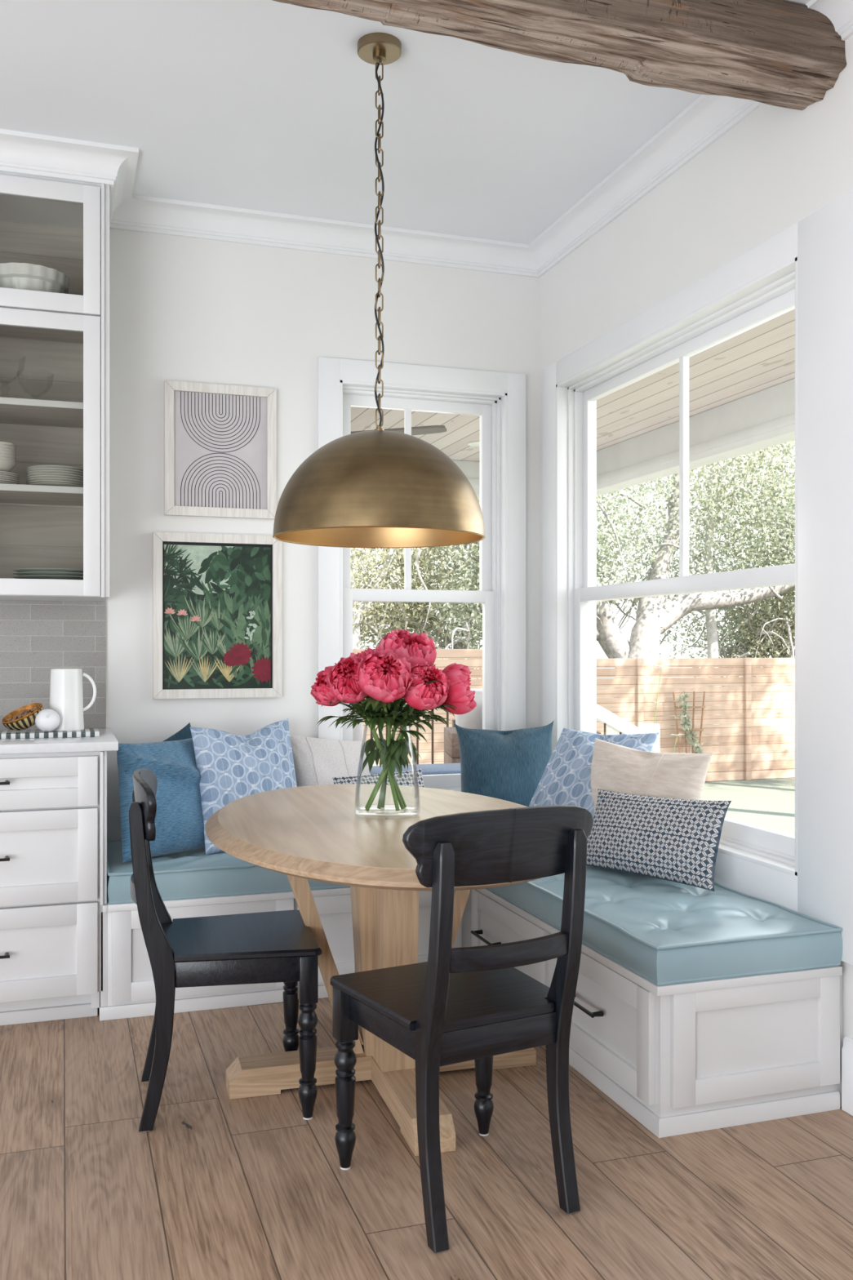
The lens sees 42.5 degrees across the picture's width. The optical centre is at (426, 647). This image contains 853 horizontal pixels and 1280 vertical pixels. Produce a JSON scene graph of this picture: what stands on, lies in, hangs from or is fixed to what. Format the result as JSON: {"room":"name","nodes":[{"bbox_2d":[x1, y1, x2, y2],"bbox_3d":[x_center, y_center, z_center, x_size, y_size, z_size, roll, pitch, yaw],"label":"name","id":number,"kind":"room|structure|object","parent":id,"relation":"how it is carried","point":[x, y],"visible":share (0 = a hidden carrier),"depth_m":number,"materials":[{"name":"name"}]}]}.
{"room":"dining room","nodes":[
{"label":"dining room","id":0,"kind":"room"},
{"bbox_2d":[105,228,539,840],"bbox_3d":[-2.583,-0.250,3.905,6.760,2.980,0.160,0,0,-18],"label":"wall","id":1,"kind":"structure","parent":0,"point":[182,308],"depth_m":4.46,"materials":[{"name":"paint"}]},
{"bbox_2d":[0,600,106,730],"bbox_3d":[-1.939,0.068,4.028,1.460,0.491,0.012,0,0,-18],"label":"tiled wall","id":2,"kind":"structure","parent":1,"relation":"attached to","point":[37,637],"depth_m":4.18,"materials":[{"name":"grey tile"}]},
{"bbox_2d":[0,171,109,601],"bbox_3d":[-1.731,-0.909,3.876,1.158,1.466,0.429,0,0,-18],"label":"upper cabinet","id":3,"kind":"object","parent":1,"relation":"attached to","point":[55,347],"visible":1,"depth_m":4.02,"materials":[{"name":"paint"}]},
{"bbox_2d":[0,481,15,484],"bbox_3d":[-1.535,-0.572,3.884,0.170,0.013,0.170,0,0,-18],"label":"plate","id":4,"kind":"object","parent":3,"relation":"on","point":[4,482],"visible":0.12,"depth_m":3.84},
{"bbox_2d":[0,479,18,484],"bbox_3d":[-1.535,-0.579,3.884,0.170,0.013,0.170,0,0,-18],"label":"plate","id":5,"kind":"object","parent":4,"relation":"on","point":[1,480],"visible":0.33,"depth_m":3.84,"materials":[{"name":"white ceramic"}]},
{"bbox_2d":[0,477,18,482],"bbox_3d":[-1.535,-0.586,3.884,0.170,0.013,0.170,0,0,-18],"label":"plate","id":6,"kind":"object","parent":5,"relation":"on","point":[4,478],"visible":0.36,"depth_m":3.84,"materials":[{"name":"white ceramic"}]},
{"bbox_2d":[0,475,18,480],"bbox_3d":[-1.535,-0.594,3.884,0.170,0.013,0.170,0,0,-18],"label":"plate","id":7,"kind":"object","parent":6,"relation":"on","point":[1,476],"visible":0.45,"depth_m":3.85,"materials":[{"name":"white ceramic"}]},
{"bbox_2d":[0,472,18,478],"bbox_3d":[-1.535,-0.601,3.884,0.170,0.013,0.170,0,0,-18],"label":"plate","id":8,"kind":"object","parent":7,"relation":"on","point":[4,474],"visible":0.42,"depth_m":3.84,"materials":[{"name":"white ceramic"}]},
{"bbox_2d":[0,471,18,476],"bbox_3d":[-1.535,-0.608,3.884,0.170,0.013,0.170,0,0,-18],"label":"plate","id":9,"kind":"object","parent":8,"relation":"on","point":[1,472],"visible":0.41,"depth_m":3.85,"materials":[{"name":"white ceramic"}]},
{"bbox_2d":[0,459,16,471],"bbox_3d":[-1.529,-0.635,3.886,0.140,0.042,0.140,0,0,-18],"label":"soup bowl","id":10,"kind":"object","parent":9,"relation":"on","point":[5,465],"visible":0.74,"depth_m":3.86,"materials":[{"name":"white ceramic"}]},
{"bbox_2d":[0,456,16,462],"bbox_3d":[-1.529,-0.646,3.886,0.140,0.042,0.140,0,0,-18],"label":"soup bowl","id":11,"kind":"object","parent":10,"relation":"on","point":[1,457],"visible":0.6,"depth_m":3.85,"materials":[{"name":"white ceramic"}]},
{"bbox_2d":[0,453,16,459],"bbox_3d":[-1.529,-0.656,3.886,0.140,0.042,0.140,0,0,-18],"label":"soup bowl","id":12,"kind":"object","parent":11,"relation":"on","point":[1,455],"visible":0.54,"depth_m":3.85,"materials":[{"name":"white ceramic"}]},
{"bbox_2d":[0,450,16,456],"bbox_3d":[-1.529,-0.667,3.886,0.140,0.042,0.140,0,0,-18],"label":"soup bowl","id":13,"kind":"object","parent":12,"relation":"on","point":[1,451],"visible":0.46,"depth_m":3.85,"materials":[{"name":"white ceramic"}]},
{"bbox_2d":[0,447,16,453],"bbox_3d":[-1.529,-0.677,3.886,0.140,0.042,0.140,0,0,-18],"label":"soup bowl","id":14,"kind":"object","parent":13,"relation":"on","point":[1,448],"visible":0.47,"depth_m":3.85,"materials":[{"name":"white ceramic"}]},
{"bbox_2d":[0,444,16,450],"bbox_3d":[-1.529,-0.688,3.886,0.140,0.042,0.140,0,0,-18],"label":"soup bowl","id":15,"kind":"object","parent":14,"relation":"on","point":[1,446],"visible":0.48,"depth_m":3.85,"materials":[{"name":"white ceramic"}]},
{"bbox_2d":[0,441,16,447],"bbox_3d":[-1.529,-0.699,3.886,0.140,0.042,0.140,0,0,-18],"label":"soup bowl","id":16,"kind":"object","parent":15,"relation":"on","point":[1,442],"visible":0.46,"depth_m":3.85,"materials":[{"name":"white ceramic"}]},
{"bbox_2d":[0,262,69,293],"bbox_3d":[-1.439,-1.266,3.958,0.282,0.152,0.285,0,0,-18],"label":"bowl","id":17,"kind":"object","parent":3,"relation":"on","point":[23,276],"visible":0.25,"depth_m":3.84,"materials":[{"name":"white ceramic"}]},
{"bbox_2d":[0,324,83,343],"bbox_3d":[-1.736,-1.179,3.890,1.114,0.023,0.368,0,0,-18],"label":"shelf","id":18,"kind":"object","parent":3,"relation":"attached to","point":[8,335],"depth_m":4.12,"materials":[{"name":"paint"}]},
{"bbox_2d":[0,483,83,506],"bbox_3d":[-1.736,-0.554,3.890,1.114,0.023,0.368,0,0,-18],"label":"shelf","id":19,"kind":"object","parent":3,"relation":"attached to","point":[11,495],"depth_m":3.94,"materials":[{"name":"paint"}]},
{"bbox_2d":[0,396,83,428],"bbox_3d":[-1.736,-0.854,3.890,1.114,0.023,0.368,0,0,-18],"label":"shelf","id":20,"kind":"object","parent":3,"relation":"attached to","point":[15,413],"depth_m":3.97,"materials":[{"name":"paint"}]},
{"bbox_2d":[27,482,83,487],"bbox_3d":[-1.338,-0.574,3.971,0.210,0.016,0.210,0,0,-18],"label":"dinner plate","id":21,"kind":"object","parent":3,"relation":"on","point":[38,483],"visible":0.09,"depth_m":3.88,"materials":[{"name":"white ceramic"}]},
{"bbox_2d":[26,480,83,485],"bbox_3d":[-1.338,-0.582,3.971,0.210,0.016,0.210,0,0,-18],"label":"dinner plate","id":22,"kind":"object","parent":21,"relation":"on","point":[37,481],"visible":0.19,"depth_m":3.89,"materials":[{"name":"white ceramic"}]},
{"bbox_2d":[26,477,83,483],"bbox_3d":[-1.338,-0.591,3.971,0.210,0.016,0.210,0,0,-18],"label":"dinner plate","id":23,"kind":"object","parent":22,"relation":"on","point":[37,478],"visible":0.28,"depth_m":3.89,"materials":[{"name":"white ceramic"}]},
{"bbox_2d":[26,475,83,480],"bbox_3d":[-1.338,-0.600,3.971,0.210,0.016,0.210,0,0,-18],"label":"dinner plate","id":24,"kind":"object","parent":23,"relation":"on","point":[37,476],"visible":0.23,"depth_m":3.89,"materials":[{"name":"white ceramic"}]},
{"bbox_2d":[26,472,83,478],"bbox_3d":[-1.338,-0.609,3.971,0.210,0.016,0.210,0,0,-18],"label":"dinner plate","id":25,"kind":"object","parent":24,"relation":"on","point":[37,473],"visible":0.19,"depth_m":3.89,"materials":[{"name":"white ceramic"}]},
{"bbox_2d":[26,470,83,475],"bbox_3d":[-1.338,-0.618,3.971,0.210,0.016,0.210,0,0,-18],"label":"dinner plate","id":26,"kind":"object","parent":25,"relation":"on","point":[36,471],"visible":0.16,"depth_m":3.88,"materials":[{"name":"white ceramic"}]},
{"bbox_2d":[26,467,83,473],"bbox_3d":[-1.338,-0.626,3.971,0.210,0.016,0.210,0,0,-18],"label":"dinner plate","id":27,"kind":"object","parent":26,"relation":"on","point":[35,468],"visible":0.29,"depth_m":3.88,"materials":[{"name":"white ceramic"}]},
{"bbox_2d":[26,465,83,471],"bbox_3d":[-1.338,-0.635,3.971,0.210,0.016,0.210,0,0,-18],"label":"dinner plate","id":28,"kind":"object","parent":27,"relation":"on","point":[35,466],"visible":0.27,"depth_m":3.88,"materials":[{"name":"white ceramic"}]},
{"bbox_3d":[-1.348,-0.218,3.994,0.300,0.020,0.300,0,0,-18],"label":"serving platter","id":29,"kind":"object","parent":3,"relation":"on","visible":0},
{"bbox_3d":[-1.348,-0.231,3.994,0.300,0.020,0.300,0,0,-18],"label":"serving platter","id":30,"kind":"object","parent":29,"relation":"on","visible":0},
{"bbox_2d":[13,575,83,579],"bbox_3d":[-1.348,-0.243,3.994,0.300,0.020,0.300,0,0,-18],"label":"serving platter","id":31,"kind":"object","parent":30,"relation":"on","point":[70,577],"visible":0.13,"depth_m":3.87,"materials":[{"name":"white ceramic"}]},
{"bbox_2d":[13,571,83,576],"bbox_3d":[-1.348,-0.256,3.994,0.300,0.020,0.300,0,0,-18],"label":"serving platter","id":32,"kind":"object","parent":31,"relation":"on","point":[28,573],"visible":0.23,"depth_m":3.88,"materials":[{"name":"white ceramic"}]},
{"bbox_2d":[13,568,83,573],"bbox_3d":[-1.348,-0.269,3.994,0.300,0.020,0.300,0,0,-18],"label":"serving platter","id":33,"kind":"object","parent":32,"relation":"on","point":[22,570],"visible":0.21,"depth_m":3.87,"materials":[{"name":"white ceramic"}]},
{"bbox_2d":[152,531,281,698],"bbox_3d":[-0.834,-0.126,4.386,0.509,0.655,0.028,0,0,-18],"label":"picture","id":34,"kind":"object","parent":1,"relation":"attached to","point":[217,597],"visible":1,"depth_m":4.38,"materials":[{"name":"green paper"}]},
{"bbox_2d":[164,380,275,519],"bbox_3d":[-0.824,-0.786,4.389,0.442,0.528,0.028,0,0,-18],"label":"picture","id":35,"kind":"object","parent":1,"relation":"attached to","point":[220,440],"visible":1,"depth_m":4.39,"materials":[{"name":"grey paper"}]},
{"bbox_2d":[317,356,525,791],"bbox_3d":[-0.051,-0.178,4.798,0.928,2.037,0.300,0,0,-18],"label":"window","id":36,"kind":"structure","parent":1,"relation":"in","point":[498,398],"depth_m":4.77,"materials":[{"name":"paint"}]},
{"bbox_2d":[0,0,810,244],"bbox_3d":[-1.410,-1.815,0.375,6.760,0.150,7.600,0,0,-18],"label":"ceiling","id":37,"kind":"structure","parent":0,"point":[267,105],"depth_m":3.54,"materials":[{"name":"paint"}]},
{"bbox_2d":[272,32,484,548],"bbox_3d":[-0.136,-1.027,3.163,0.610,1.426,0.610,0,0,-39],"label":"pendant light","id":38,"kind":"object","parent":37,"relation":"hanging from","point":[378,488],"visible":1,"depth_m":2.97,"materials":[{"name":"gold metal"}]},
{"bbox_2d":[272,0,846,110],"bbox_3d":[-0.893,-1.633,2.369,4.199,0.244,0.204,0,0,-18],"label":"ceiling beam","id":39,"kind":"structure","parent":37,"relation":"attached to","point":[780,53],"depth_m":2.82,"materials":[{"name":"brown wood"}]},
{"bbox_2d":[0,991,852,1279],"bbox_3d":[-1.410,1.300,0.375,6.760,0.120,7.600,0,0,-18],"label":"floor","id":40,"kind":"structure","parent":0,"point":[220,1187],"depth_m":2.55,"materials":[{"name":"brown wood"}]},
{"bbox_2d":[0,751,106,1025],"bbox_3d":[-1.577,0.792,3.781,0.890,0.896,0.680,0,0,-18],"label":"base cabinet","id":41,"kind":"object","parent":40,"relation":"on","point":[53,806],"visible":0.98,"depth_m":3.59,"materials":[{"name":"paint"}]},
{"bbox_2d":[0,728,118,754],"bbox_3d":[-1.581,0.328,3.803,0.956,0.030,0.664,0,0,-18],"label":"countertop","id":42,"kind":"structure","parent":41,"relation":"on","point":[106,741],"depth_m":3.60,"materials":[{"name":"stone"}]},
{"bbox_2d":[0,728,99,738],"bbox_3d":[-1.447,0.304,3.821,0.582,0.018,0.175,0,0,-18],"label":"serving tray","id":43,"kind":"object","parent":42,"relation":"on","point":[86,732],"visible":1,"depth_m":3.79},
{"bbox_2d":[1,702,43,730],"bbox_3d":[-1.404,0.241,3.808,0.137,0.093,0.124,0,0,-18],"label":"bowl","id":44,"kind":"object","parent":43,"relation":"on","point":[24,717],"visible":0.99,"depth_m":3.79,"materials":[{"name":"ceramic"}]},
{"bbox_2d":[35,709,60,731],"bbox_3d":[-1.316,0.254,3.803,0.083,0.079,0.084,0,0,25],"label":"gourd","id":45,"kind":"object","parent":43,"relation":"on","point":[46,720],"visible":1,"depth_m":3.78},
{"bbox_2d":[49,668,96,731],"bbox_3d":[-1.268,0.185,3.892,0.146,0.218,0.121,0,0,16],"label":"pitcher","id":46,"kind":"object","parent":43,"relation":"on","point":[66,695],"visible":0.87,"depth_m":3.85,"materials":[{"name":"white ceramic"}]},
{"bbox_2d":[128,768,321,1132],"bbox_3d":[-0.564,0.790,3.023,0.490,0.900,0.472,0,0,-14],"label":"dining chair","id":47,"kind":"object","parent":40,"relation":"on","point":[274,946],"visible":0.97,"depth_m":2.86,"materials":[{"name":"black wood"}]},
{"bbox_2d":[99,887,471,1021],"bbox_3d":[-0.291,1.047,4.231,1.883,0.386,0.663,0,0,-18],"label":"window bench","id":48,"kind":"object","parent":40,"relation":"on","point":[128,988],"visible":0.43,"depth_m":3.74,"materials":[{"name":"paint"}]},
{"bbox_2d":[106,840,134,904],"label":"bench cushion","id":49,"kind":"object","parent":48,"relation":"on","point":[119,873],"depth_m":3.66,"materials":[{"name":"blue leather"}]},
{"bbox_2d":[116,737,204,862],"bbox_3d":[-0.933,0.537,3.946,0.193,0.405,0.426,0,0,39],"label":"throw pillow","id":50,"kind":"object","parent":49,"relation":"on","point":[179,820],"visible":0.57,"depth_m":3.88,"materials":[{"name":"blue fabric"}]},
{"bbox_2d":[151,848,292,900],"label":"bench cushion","id":51,"kind":"object","parent":48,"relation":"on","point":[194,873],"depth_m":3.76,"materials":[{"name":"blue leather"}]},
{"bbox_2d":[161,722,191,742],"bbox_3d":[-0.983,0.510,4.259,0.380,0.430,0.088,0,0,-18],"label":"throw pillow","id":52,"kind":"object","parent":51,"relation":"on","point":[184,733],"visible":0.06,"depth_m":4.29,"materials":[{"name":"blue fabric"}]},
{"bbox_2d":[190,718,297,855],"bbox_3d":[-0.647,0.515,4.132,0.244,0.460,0.509,0,0,44],"label":"throw pillow","id":53,"kind":"object","parent":51,"relation":"on","point":[232,767],"visible":0.65,"depth_m":4.07,"materials":[{"name":"blue fabric"}]},
{"bbox_2d":[289,733,370,786],"bbox_3d":[-0.380,0.537,4.404,0.365,0.385,0.215,0,0,-18],"label":"throw pillow","id":54,"kind":"object","parent":51,"relation":"on","point":[317,761],"visible":0.4,"depth_m":4.40,"materials":[{"name":"beige fabric"}]},
{"bbox_2d":[332,768,424,786],"bbox_3d":[-0.160,0.612,4.281,0.396,0.247,0.134,0,0,-23],"label":"throw pillow","id":55,"kind":"object","parent":51,"relation":"on","point":[407,779],"visible":0.24,"depth_m":4.31,"materials":[{"name":"fabric"}]},
{"bbox_2d":[453,720,554,806],"bbox_3d":[0.329,0.520,4.455,0.443,0.430,0.272,0,0,-3],"label":"throw pillow","id":56,"kind":"object","parent":51,"relation":"on","point":[509,766],"visible":0.56,"depth_m":4.42,"materials":[{"name":"blue fabric"}]},
{"bbox_2d":[204,783,541,1155],"bbox_3d":[-0.122,0.865,3.177,1.015,0.749,1.621,0,0,-16],"label":"dining table","id":57,"kind":"object","parent":40,"relation":"on","point":[315,833],"visible":0.63,"depth_m":3.02,"materials":[{"name":"brown wood"}]},
{"bbox_2d":[354,724,420,819],"bbox_3d":[-0.114,0.359,3.199,0.191,0.262,0.191,0,0,-18],"label":"glass vase","id":58,"kind":"object","parent":57,"relation":"on","point":[375,815],"visible":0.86,"depth_m":3.18,"materials":[{"name":"glass"}]},
{"bbox_2d":[310,662,404,809],"bbox_3d":[-0.225,0.259,3.191,0.283,0.431,0.170,0,0,25],"label":"peony","id":59,"kind":"object","parent":58,"relation":"in","point":[321,691],"visible":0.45,"depth_m":3.18,"materials":[{"name":"pink plant"}]},
{"bbox_2d":[326,656,406,808],"bbox_3d":[-0.172,0.250,3.145,0.214,0.450,0.216,0,0,6],"label":"peony","id":60,"kind":"object","parent":58,"relation":"in","point":[342,678],"visible":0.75,"depth_m":3.10,"materials":[{"name":"pink plant"}]},
{"bbox_2d":[327,646,425,811],"bbox_3d":[-0.141,0.234,3.232,0.256,0.479,0.190,0,0,43],"label":"peony","id":61,"kind":"object","parent":58,"relation":"in","point":[369,651],"visible":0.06,"depth_m":3.22,"materials":[{"name":"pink plant"}]},
{"bbox_2d":[356,649,427,807],"bbox_3d":[-0.110,0.240,3.118,0.217,0.467,0.265,0,0,-18],"label":"peony","id":62,"kind":"object","parent":58,"relation":"in","point":[384,677],"visible":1,"depth_m":3.03,"materials":[{"name":"pink plant"}]},
{"bbox_2d":[364,663,451,808],"bbox_3d":[-0.050,0.260,3.146,0.263,0.430,0.234,0,0,-18],"label":"peony","id":63,"kind":"object","parent":58,"relation":"in","point":[428,689],"visible":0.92,"depth_m":3.09,"materials":[{"name":"pink plant"}]},
{"bbox_2d":[377,627,442,808],"bbox_3d":[-0.043,0.208,3.185,0.202,0.531,0.180,0,0,40],"label":"peony","id":64,"kind":"object","parent":58,"relation":"in","point":[420,649],"visible":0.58,"depth_m":3.17,"materials":[{"name":"pink plant"}]},
{"bbox_2d":[364,662,476,811],"bbox_3d":[-0.002,0.260,3.224,0.312,0.430,0.207,0,0,15],"label":"peony","id":65,"kind":"object","parent":58,"relation":"in","point":[460,700],"visible":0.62,"depth_m":3.16,"materials":[{"name":"pink plant"}]},
{"bbox_2d":[330,804,593,1253],"bbox_3d":[0.076,0.790,2.513,0.472,0.900,0.490,0,0,-28],"label":"dining chair","id":66,"kind":"object","parent":40,"relation":"on","point":[463,1004],"visible":1,"depth_m":2.37,"materials":[{"name":"black wood"}]},
{"bbox_2d":[471,888,842,1137],"bbox_3d":[0.521,1.047,3.792,0.618,0.386,2.008,0,0,-18],"label":"window bench","id":67,"kind":"object","parent":40,"relation":"on","point":[684,1058],"visible":0.59,"depth_m":2.88,"materials":[{"name":"paint"}]},
{"bbox_2d":[486,865,842,986],"bbox_3d":[0.634,0.795,3.478,0.570,0.115,1.346,0,0,-18],"label":"bench cushion","id":68,"kind":"object","parent":67,"relation":"on","point":[665,932],"visible":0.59,"depth_m":2.96,"materials":[{"name":"blue leather"}]},
{"bbox_2d":[528,728,659,839],"bbox_3d":[0.569,0.520,3.964,0.432,0.430,0.322,0,0,43],"label":"throw pillow","id":69,"kind":"object","parent":68,"relation":"on","point":[566,780],"visible":0.44,"depth_m":3.97,"materials":[{"name":"blue fabric"}]},
{"bbox_2d":[591,737,712,812],"bbox_3d":[0.716,0.534,3.739,0.180,0.408,0.523,0,0,-38],"label":"throw pillow","id":70,"kind":"object","parent":68,"relation":"on","point":[616,768],"visible":0.48,"depth_m":3.70,"materials":[{"name":"beige fabric"}]},
{"bbox_2d":[586,788,731,891],"bbox_3d":[0.718,0.604,3.531,0.141,0.264,0.543,0,0,-40],"label":"throw pillow","id":71,"kind":"object","parent":68,"relation":"on","point":[675,840],"visible":0.95,"depth_m":3.46,"materials":[{"name":"fabric"}]},
{"bbox_2d":[539,35,852,1046],"bbox_3d":[1.747,-0.250,1.339,0.160,2.980,7.440,0,0,-18],"label":"wall","id":72,"kind":"structure","parent":0,"point":[778,166],"depth_m":3.60,"materials":[{"name":"paint"}]},
{"bbox_2d":[0,0,852,278],"bbox_3d":[-0.702,-1.686,0.526,5.000,0.106,7.440,0,0,-18],"label":"trim","id":73,"kind":"structure","parent":72,"relation":"attached to","point":[708,117],"depth_m":4.27,"materials":[{"name":"paint"}]},
{"bbox_2d":[542,190,852,964],"bbox_3d":[0.975,-0.183,3.823,0.300,2.047,2.081,0,0,-18],"label":"window","id":74,"kind":"structure","parent":72,"relation":"in","point":[806,268],"depth_m":3.21,"materials":[{"name":"paint"}]},
{"bbox_2d":[841,1035,852,1115],"bbox_3d":[1.978,1.141,0.360,0.018,0.195,5.436,0,0,-18],"label":"baseboard","id":75,"kind":"structure","parent":72,"relation":"attached to","point":[847,1048],"depth_m":2.92,"materials":[{"name":"paint"}]},
{"label":"outside","id":76,"kind":"structure","parent":0,"visible":0},
{"bbox_3d":[-1.694,1.370,5.812,6.450,0.140,2.800,0,0,-18],"label":"floor","id":77,"kind":"structure","parent":76,"visible":0},
{"bbox_2d":[352,709,363,741],"bbox_3d":[-0.750,0.805,6.589,0.830,0.990,0.820,0,0,-18],"label":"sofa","id":78,"kind":"object","parent":77,"relation":"on","point":[357,731],"visible":0.02,"depth_m":6.76,"materials":[{"name":"fabric"}]},
{"bbox_2d":[369,763,460,774],"bbox_3d":[0.069,0.955,5.581,0.850,0.690,0.450,0,0,-18],"label":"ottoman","id":79,"kind":"object","parent":77,"relation":"on","point":[442,768],"visible":0.02,"depth_m":5.51,"materials":[{"name":"fabric"}]},
{"bbox_2d":[370,688,482,764],"bbox_3d":[-1.814,0.760,6.984,5.960,1.080,0.140,0,0,-18],"label":"porch railing","id":80,"kind":"object","parent":77,"relation":"on","point":[480,689],"visible":0.02,"depth_m":7.60,"materials":[{"name":"brown metal"}]},
{"bbox_2d":[444,690,600,763],"bbox_3d":[0.512,0.780,6.329,0.815,1.040,0.810,0,0,-4],"label":"armchair","id":81,"kind":"object","parent":77,"relation":"on","point":[473,719],"visible":0.06,"depth_m":6.40,"materials":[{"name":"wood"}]},
{"bbox_2d":[455,690,482,728],"bbox_3d":[0.496,0.517,6.533,0.641,0.515,0.220,0,0,-4],"label":"cushion","id":82,"kind":"object","parent":81,"relation":"on","point":[473,719],"depth_m":6.41,"materials":[{"name":"white fabric"}]},
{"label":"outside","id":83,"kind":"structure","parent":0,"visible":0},
{"bbox_2d":[369,685,795,835],"bbox_3d":[7.930,2.190,23.709,150.000,0.001,100.000,0,0,-18],"label":"ground","id":84,"kind":"structure","parent":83,"point":[768,803],"depth_m":15.85,"materials":[{"name":"beige concrete"}]},
{"bbox_2d":[351,541,482,648],"bbox_3d":[-0.888,-1.105,20.843,5.860,6.647,4.088,0,0,-28],"label":"tree","id":85,"kind":"object","parent":84,"relation":"on","point":[360,609],"visible":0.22,"depth_m":20.72,"materials":[{"name":"green plant"}]},
{"bbox_2d":[351,542,482,679],"bbox_3d":[0.649,-1.300,22.286,4.819,7.047,3.922,0,0,-44],"label":"tree","id":86,"kind":"object","parent":84,"relation":"on","point":[460,646],"visible":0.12,"depth_m":21.84,"materials":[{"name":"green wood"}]},
{"bbox_2d":[352,648,482,765],"bbox_3d":[-3.593,1.105,15.543,10.980,2.170,0.086,0,0,-18],"label":"fence","id":87,"kind":"object","parent":84,"relation":"on","point":[472,658],"visible":0.02,"depth_m":16.83,"materials":[{"name":"brown wood"}]},
{"bbox_2d":[419,440,795,727],"bbox_3d":[5.135,-2.084,21.372,10.971,8.929,4.800,0,0,-24],"label":"oak tree","id":88,"kind":"object","parent":84,"relation":"on","point":[655,615],"visible":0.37,"depth_m":20.91,"materials":[{"name":"green plant"}]},
{"bbox_2d":[596,704,659,752],"bbox_3d":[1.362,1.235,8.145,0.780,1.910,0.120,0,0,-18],"label":"lounge chair","id":89,"kind":"object","parent":84,"relation":"on","point":[606,717],"visible":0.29,"depth_m":8.13,"materials":[{"name":"metal"}]},
{"bbox_2d":[648,665,684,751],"bbox_3d":[1.678,1.159,7.855,0.413,2.063,0.129,0,0,-37],"label":"shoot","id":90,"kind":"object","parent":84,"relation":"on","point":[656,702],"visible":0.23,"depth_m":7.82,"materials":[{"name":"plant"}]},
{"bbox_2d":[672,691,705,753],"bbox_3d":[4.217,1.445,17.494,0.629,1.474,0.225,0,0,-18],"label":"trellis","id":91,"kind":"object","parent":84,"relation":"on","point":[686,722],"visible":0.84,"depth_m":17.49,"materials":[{"name":"brown wood"}]},
{"bbox_2d":[596,657,795,781],"bbox_3d":[7.456,1.180,18.792,12.000,2.020,0.086,0,0,-18],"label":"fence","id":92,"kind":"object","parent":84,"relation":"on","point":[636,684],"visible":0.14,"depth_m":17.93,"materials":[{"name":"brown wood"}]},
{"bbox_2d":[649,440,795,753],"bbox_3d":[6.362,-2.154,22.415,4.085,8.704,4.649,0,0,30],"label":"slender tree","id":93,"kind":"object","parent":84,"relation":"on","point":[712,647],"visible":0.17,"depth_m":21.98,"materials":[{"name":"green plant"}]},
{"bbox_2d":[690,459,795,751],"bbox_3d":[8.057,-0.899,23.169,5.288,6.208,3.933,0,0,-23],"label":"cedar tree","id":94,"kind":"object","parent":84,"relation":"on","point":[787,624],"visible":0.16,"depth_m":22.62,"materials":[{"name":"plant"}]},
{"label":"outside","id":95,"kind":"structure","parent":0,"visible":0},
{"bbox_2d":[453,378,795,499],"bbox_3d":[-0.677,-1.204,2.989,6.600,0.265,9.100,0,0,-18],"label":"beam","id":96,"kind":"structure","parent":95,"point":[764,419],"depth_m":6.22,"materials":[{"name":"white paint"}]},
{"bbox_2d":[351,308,795,461],"bbox_3d":[-0.670,-1.379,3.002,6.620,0.082,9.120,0,0,-18],"label":"ceiling","id":97,"kind":"structure","parent":96,"relation":"on","point":[761,357],"depth_m":5.80,"materials":[{"name":"brown wood"}]},
{"bbox_2d":[351,425,446,435],"bbox_3d":[-0.565,-1.200,6.015,1.118,0.275,0.987,0,0,-18],"label":"porch ceiling fan","id":98,"kind":"object","parent":97,"relation":"hanging from","point":[419,430],"visible":0.09,"depth_m":5.75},
{"bbox_2d":[467,440,479,447],"bbox_3d":[0.355,-1.331,7.178,0.170,0.012,0.170,0,0,-18],"label":"recessed light","id":99,"kind":"object","parent":97,"relation":"in","point":[476,443],"visible":0.35,"depth_m":7.15,"materials":[{"name":"white"}]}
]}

